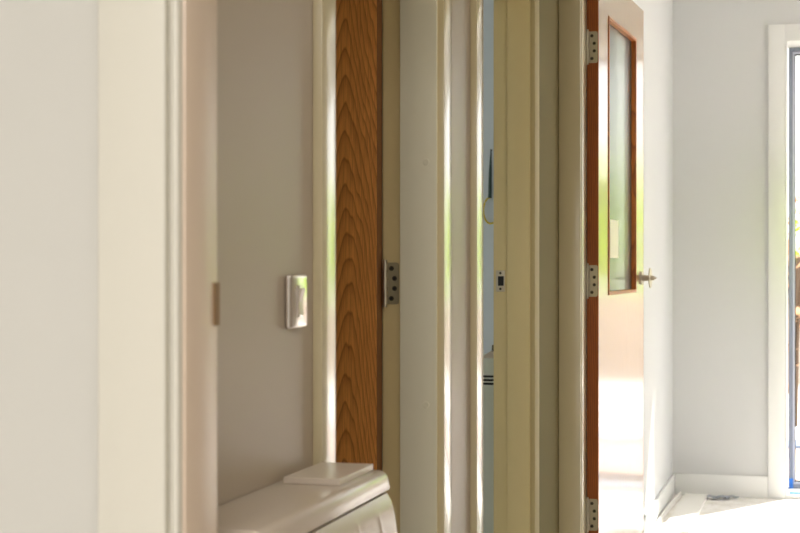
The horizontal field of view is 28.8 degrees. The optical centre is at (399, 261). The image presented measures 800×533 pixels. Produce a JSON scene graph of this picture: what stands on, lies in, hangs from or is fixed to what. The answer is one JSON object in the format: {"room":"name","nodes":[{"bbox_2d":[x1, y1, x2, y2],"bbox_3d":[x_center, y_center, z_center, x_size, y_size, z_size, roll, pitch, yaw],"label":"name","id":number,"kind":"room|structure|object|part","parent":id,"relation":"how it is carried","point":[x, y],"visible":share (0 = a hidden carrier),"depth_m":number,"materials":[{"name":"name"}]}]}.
{"room":"hallway","nodes":[
{"label":"hallway","id":0,"kind":"room"},
{"bbox_2d":[0,0,97,532],"bbox_3d":[0.539,-0.100,1.634,3.400,2.700,0.092,0,0,15],"label":"wall","id":1,"kind":"structure","parent":0,"point":[49,48],"depth_m":1.84,"materials":[{"name":"paint"}]},
{"bbox_2d":[98,0,182,532],"bbox_3d":[0.168,0.160,1.676,1.070,2.180,0.018,0,0,15],"label":"door frame","id":2,"kind":"structure","parent":1,"relation":"attached to","point":[140,42],"depth_m":1.79,"materials":[{"name":"white paint"}]},
{"bbox_2d":[183,0,219,532],"bbox_3d":[0.182,0.193,1.730,0.910,2.115,0.102,0,0,15],"label":"lining","id":3,"kind":"object","parent":1,"relation":"attached to","point":[201,289],"visible":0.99,"depth_m":1.84,"materials":[{"name":"paint"}]},
{"bbox_3d":[-0.222,0.051,1.881,0.002,0.052,0.018,0,0,15],"label":"strike plate","id":4,"kind":"part","parent":3,"relation":"part of","materials":[{"name":"gold metal"}]},
{"bbox_2d":[382,0,382,470],"bbox_3d":[-0.996,-0.100,3.847,2.092,2.700,0.080,0,0,15],"label":"wall partition","id":5,"kind":"structure","parent":0,"point":[382,0],"depth_m":3.55,"materials":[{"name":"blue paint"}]},
{"bbox_2d":[217,0,558,532],"bbox_3d":[0.048,-0.100,3.497,0.107,2.700,3.254,0,0,15],"label":"wall","id":6,"kind":"structure","parent":0,"point":[265,47],"depth_m":2.43,"materials":[{"name":"paint"}]},
{"bbox_2d":[285,274,306,329],"bbox_3d":[-0.161,0.063,2.470,0.018,0.086,0.086,0,0,15],"label":"light switch","id":7,"kind":"object","parent":6,"relation":"attached to","point":[296,284],"visible":1,"depth_m":2.46,"materials":[{"name":"white plastic"}]},
{"bbox_2d":[313,0,451,532],"bbox_3d":[-0.014,0.185,3.025,0.016,2.130,0.949,0,0,15],"label":"door frame","id":8,"kind":"structure","parent":6,"relation":"attached to","point":[324,11],"depth_m":2.62,"materials":[{"name":"beige paint"}]},
{"bbox_2d":[383,0,437,532],"bbox_3d":[-0.080,0.220,3.043,0.126,2.060,0.818,0,0,15],"label":"lining","id":9,"kind":"object","parent":6,"relation":"attached to","point":[410,27],"visible":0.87,"depth_m":3.41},
{"bbox_2d":[336,0,398,470],"bbox_3d":[-0.401,0.229,3.483,0.799,2.027,0.103,0,0,15],"label":"door","id":10,"kind":"structure","parent":9,"relation":"attached to","point":[359,265],"depth_m":3.41,"materials":[{"name":"brown wood"}]},
{"bbox_2d":[470,0,538,532],"bbox_3d":[0.290,0.185,4.166,0.016,2.130,0.880,0,0,15],"label":"door frame","id":11,"kind":"structure","parent":6,"relation":"attached to","point":[476,6],"depth_m":3.78,"materials":[{"name":"beige paint"}]},
{"bbox_2d":[494,0,529,532],"bbox_3d":[0.230,0.220,4.182,0.114,2.060,0.749,0,0,15],"label":"lining","id":12,"kind":"object","parent":6,"relation":"attached to","point":[511,17],"visible":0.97,"depth_m":4.52,"materials":[{"name":"paint"}]},
{"bbox_3d":[0.293,0.055,4.536,0.026,0.062,0.003,0,0,15],"label":"strike plate","id":13,"kind":"part","parent":12,"relation":"part of","materials":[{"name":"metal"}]},
{"bbox_2d":[483,0,493,352],"bbox_3d":[-0.293,-0.100,6.484,2.092,2.700,0.080,0,0,15],"label":"wall","id":14,"kind":"structure","parent":0,"point":[488,5],"depth_m":6.27,"materials":[{"name":"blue paint"}]},
{"bbox_2d":[483,149,493,223],"bbox_3d":[0.377,-0.302,6.254,0.092,0.302,0.020,0,0,15],"label":"plug","id":15,"kind":"object","parent":14,"relation":"hanging from","point":[490,162],"visible":0.93,"depth_m":6.25,"materials":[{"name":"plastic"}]},
{"bbox_2d":[586,0,672,514],"bbox_3d":[0.995,-0.100,6.928,0.168,2.700,3.700,0,0,15],"label":"wall","id":16,"kind":"structure","parent":0,"point":[658,14],"depth_m":7.33,"materials":[{"name":"paint"}]},
{"bbox_2d":[644,473,674,532],"bbox_3d":[1.040,1.192,6.745,0.014,0.115,3.350,0,0,15],"label":"baseboard","id":17,"kind":"structure","parent":16,"relation":"attached to","point":[667,493],"depth_m":7.52,"materials":[{"name":"white paint"}]},
{"bbox_2d":[652,492,680,532],"bbox_3d":[1.292,1.234,7.578,0.028,0.032,1.410,0,0,15],"label":"trim offcut","id":18,"kind":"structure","parent":16,"relation":"attached to","point":[677,497],"depth_m":7.70,"materials":[{"name":"white wood"}]},
{"bbox_2d":[657,495,799,532],"bbox_3d":[0.608,1.300,3.057,5.600,0.100,11.420,0,0,15],"label":"floor","id":19,"kind":"structure","parent":0,"point":[720,515],"depth_m":7.64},
{"bbox_2d":[217,470,396,532],"bbox_3d":[-0.144,0.794,2.260,0.156,0.911,0.592,0,0,15],"label":"heater","id":20,"kind":"object","parent":19,"relation":"on","point":[361,504],"visible":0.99,"depth_m":2.25,"materials":[{"name":"white metal"}]},
{"bbox_2d":[284,462,372,485],"bbox_3d":[-0.111,0.334,2.456,0.090,0.010,0.185,0,0,15],"label":"cover plate","id":21,"kind":"object","parent":20,"relation":"on","point":[322,473],"visible":1,"depth_m":2.42,"materials":[{"name":"white plastic"}]},
{"bbox_3d":[-0.087,0.752,2.244,0.037,0.756,0.580,0,0,15],"label":"panel","id":22,"kind":"part","parent":20,"relation":"part of","materials":[{"name":"white metal"}]},
{"bbox_2d":[483,345,493,532],"bbox_3d":[0.332,0.763,5.261,0.260,0.974,0.242,0,0,15],"label":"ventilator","id":23,"kind":"object","parent":19,"relation":"on","point":[488,358],"visible":0.17,"depth_m":5.15,"materials":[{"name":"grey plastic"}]},
{"bbox_2d":[660,493,707,532],"bbox_3d":[1.375,1.241,7.551,0.135,0.018,1.500,0,0,15],"label":"plank","id":24,"kind":"object","parent":19,"relation":"on","point":[683,518],"visible":1,"depth_m":7.59,"materials":[{"name":"beige wood"}]},
{"bbox_2d":[707,495,729,498],"bbox_3d":[1.668,1.237,8.190,0.131,0.019,0.074,0,0,15],"label":"floor vent","id":25,"kind":"object","parent":19,"relation":"on","point":[708,496],"visible":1,"depth_m":8.18,"materials":[{"name":"grey metal"}]},
{"bbox_2d":[673,0,799,475],"bbox_3d":[2.978,-0.100,8.137,3.040,2.700,0.340,0,0,15],"label":"wall","id":26,"kind":"structure","parent":0,"point":[720,47],"depth_m":8.30,"materials":[{"name":"paint"}]},
{"bbox_2d":[675,473,767,497],"bbox_3d":[1.712,1.192,8.292,0.486,0.115,0.014,0,0,15],"label":"baseboard","id":27,"kind":"structure","parent":26,"relation":"attached to","point":[726,485],"depth_m":8.28,"materials":[{"name":"white paint"}]},
{"bbox_2d":[768,24,799,499],"bbox_3d":[3.088,-0.001,8.093,2.275,2.502,0.348,0,0,15],"label":"door frame","id":28,"kind":"structure","parent":26,"relation":"in","point":[789,43],"depth_m":8.21,"materials":[{"name":"white paint"}]},
{"bbox_2d":[789,47,799,488],"bbox_3d":[3.120,0.033,8.207,2.077,2.390,0.073,0,0,15],"label":"window","id":29,"kind":"structure","parent":28,"relation":"attached to","point":[793,52],"depth_m":8.44,"materials":[{"name":"paint"}]},
{"bbox_3d":[2.630,0.033,8.341,1.016,2.346,0.055,0,0,15],"label":"sash","id":30,"kind":"part","parent":29,"relation":"part of","materials":[{"name":"paint"}]},
{"bbox_3d":[1.517,-0.100,4.831,2.258,2.700,0.082,0,0,15],"label":"wall","id":31,"kind":"structure","parent":0,"visible":0},
{"bbox_2d":[559,0,580,532],"bbox_3d":[1.044,0.135,4.906,1.095,2.230,0.018,0,0,15],"label":"door frame","id":32,"kind":"structure","parent":31,"relation":"attached to","point":[569,10],"depth_m":5.03,"materials":[{"name":"beige paint"}]},
{"bbox_2d":[581,0,585,532],"bbox_3d":[1.057,0.165,4.955,0.972,2.170,0.087,0,0,15],"label":"lining","id":33,"kind":"object","parent":31,"relation":"attached to","point":[583,2],"visible":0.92,"depth_m":5.05,"materials":[{"name":"beige paint"}]},
{"bbox_2d":[586,0,655,532],"bbox_3d":[0.787,0.136,5.554,0.136,2.207,0.932,0,0,18],"label":"door","id":34,"kind":"structure","parent":33,"relation":"attached to","point":[615,318],"depth_m":5.44,"materials":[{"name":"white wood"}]},
{"bbox_3d":[0.849,0.061,5.904,0.036,0.052,0.141,0,0,18],"label":"lever handle","id":35,"kind":"part","parent":34,"relation":"part of","materials":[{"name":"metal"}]},
{"bbox_3d":[0.920,0.061,5.927,0.007,0.052,0.052,0,0,18],"label":"lever handle","id":36,"kind":"part","parent":34,"relation":"part of","materials":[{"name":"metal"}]},
{"bbox_3d":[0.952,0.061,5.917,0.003,0.076,0.076,0,0,18],"label":"turn plate","id":37,"kind":"part","parent":34,"relation":"part of","materials":[{"name":"silver metal"}]},
{"label":"outside","id":38,"kind":"structure","parent":0,"visible":0},
{"bbox_2d":[788,384,799,438],"bbox_3d":[12.111,1.340,26.007,70.000,0.100,33.500,0,0,15],"label":"ground","id":39,"kind":"structure","parent":38,"point":[798,427],"depth_m":12.91,"materials":[{"name":"white"}]},
{"bbox_2d":[788,195,799,426],"bbox_3d":[3.066,0.361,12.215,0.559,1.858,0.380,0,0,-37],"label":"shrub","id":40,"kind":"object","parent":39,"relation":"on","point":[797,200],"visible":0.18,"depth_m":12.19,"materials":[{"name":"green plant"}]},
{"bbox_2d":[788,311,799,383],"bbox_3d":[5.373,0.840,16.265,22.000,0.900,0.200,0,0,15],"label":"wall","id":41,"kind":"structure","parent":39,"relation":"on","point":[788,311],"depth_m":16.50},
{"bbox_2d":[788,439,799,448],"bbox_3d":[7.743,1.330,9.630,70.000,0.120,0.400,0,0,15],"label":"kerb","id":42,"kind":"object","parent":39,"relation":"on","point":[797,440],"depth_m":10.89,"materials":[{"name":"white concrete"}]},
{"bbox_2d":[796,196,799,255],"bbox_3d":[5.540,-0.040,17.991,2.100,2.672,2.117,0,0,15],"label":"shrub","id":43,"kind":"object","parent":39,"relation":"on","point":[797,221],"visible":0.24,"depth_m":18.30,"materials":[{"name":"green plant"}]},
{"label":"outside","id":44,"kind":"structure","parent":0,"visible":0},
{"bbox_2d":[788,448,799,485],"bbox_3d":[7.398,1.340,8.335,70.000,0.100,2.280,0,0,15],"label":"terrace","id":45,"kind":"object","parent":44,"point":[797,450],"depth_m":9.89,"materials":[{"name":"white"}]}
]}

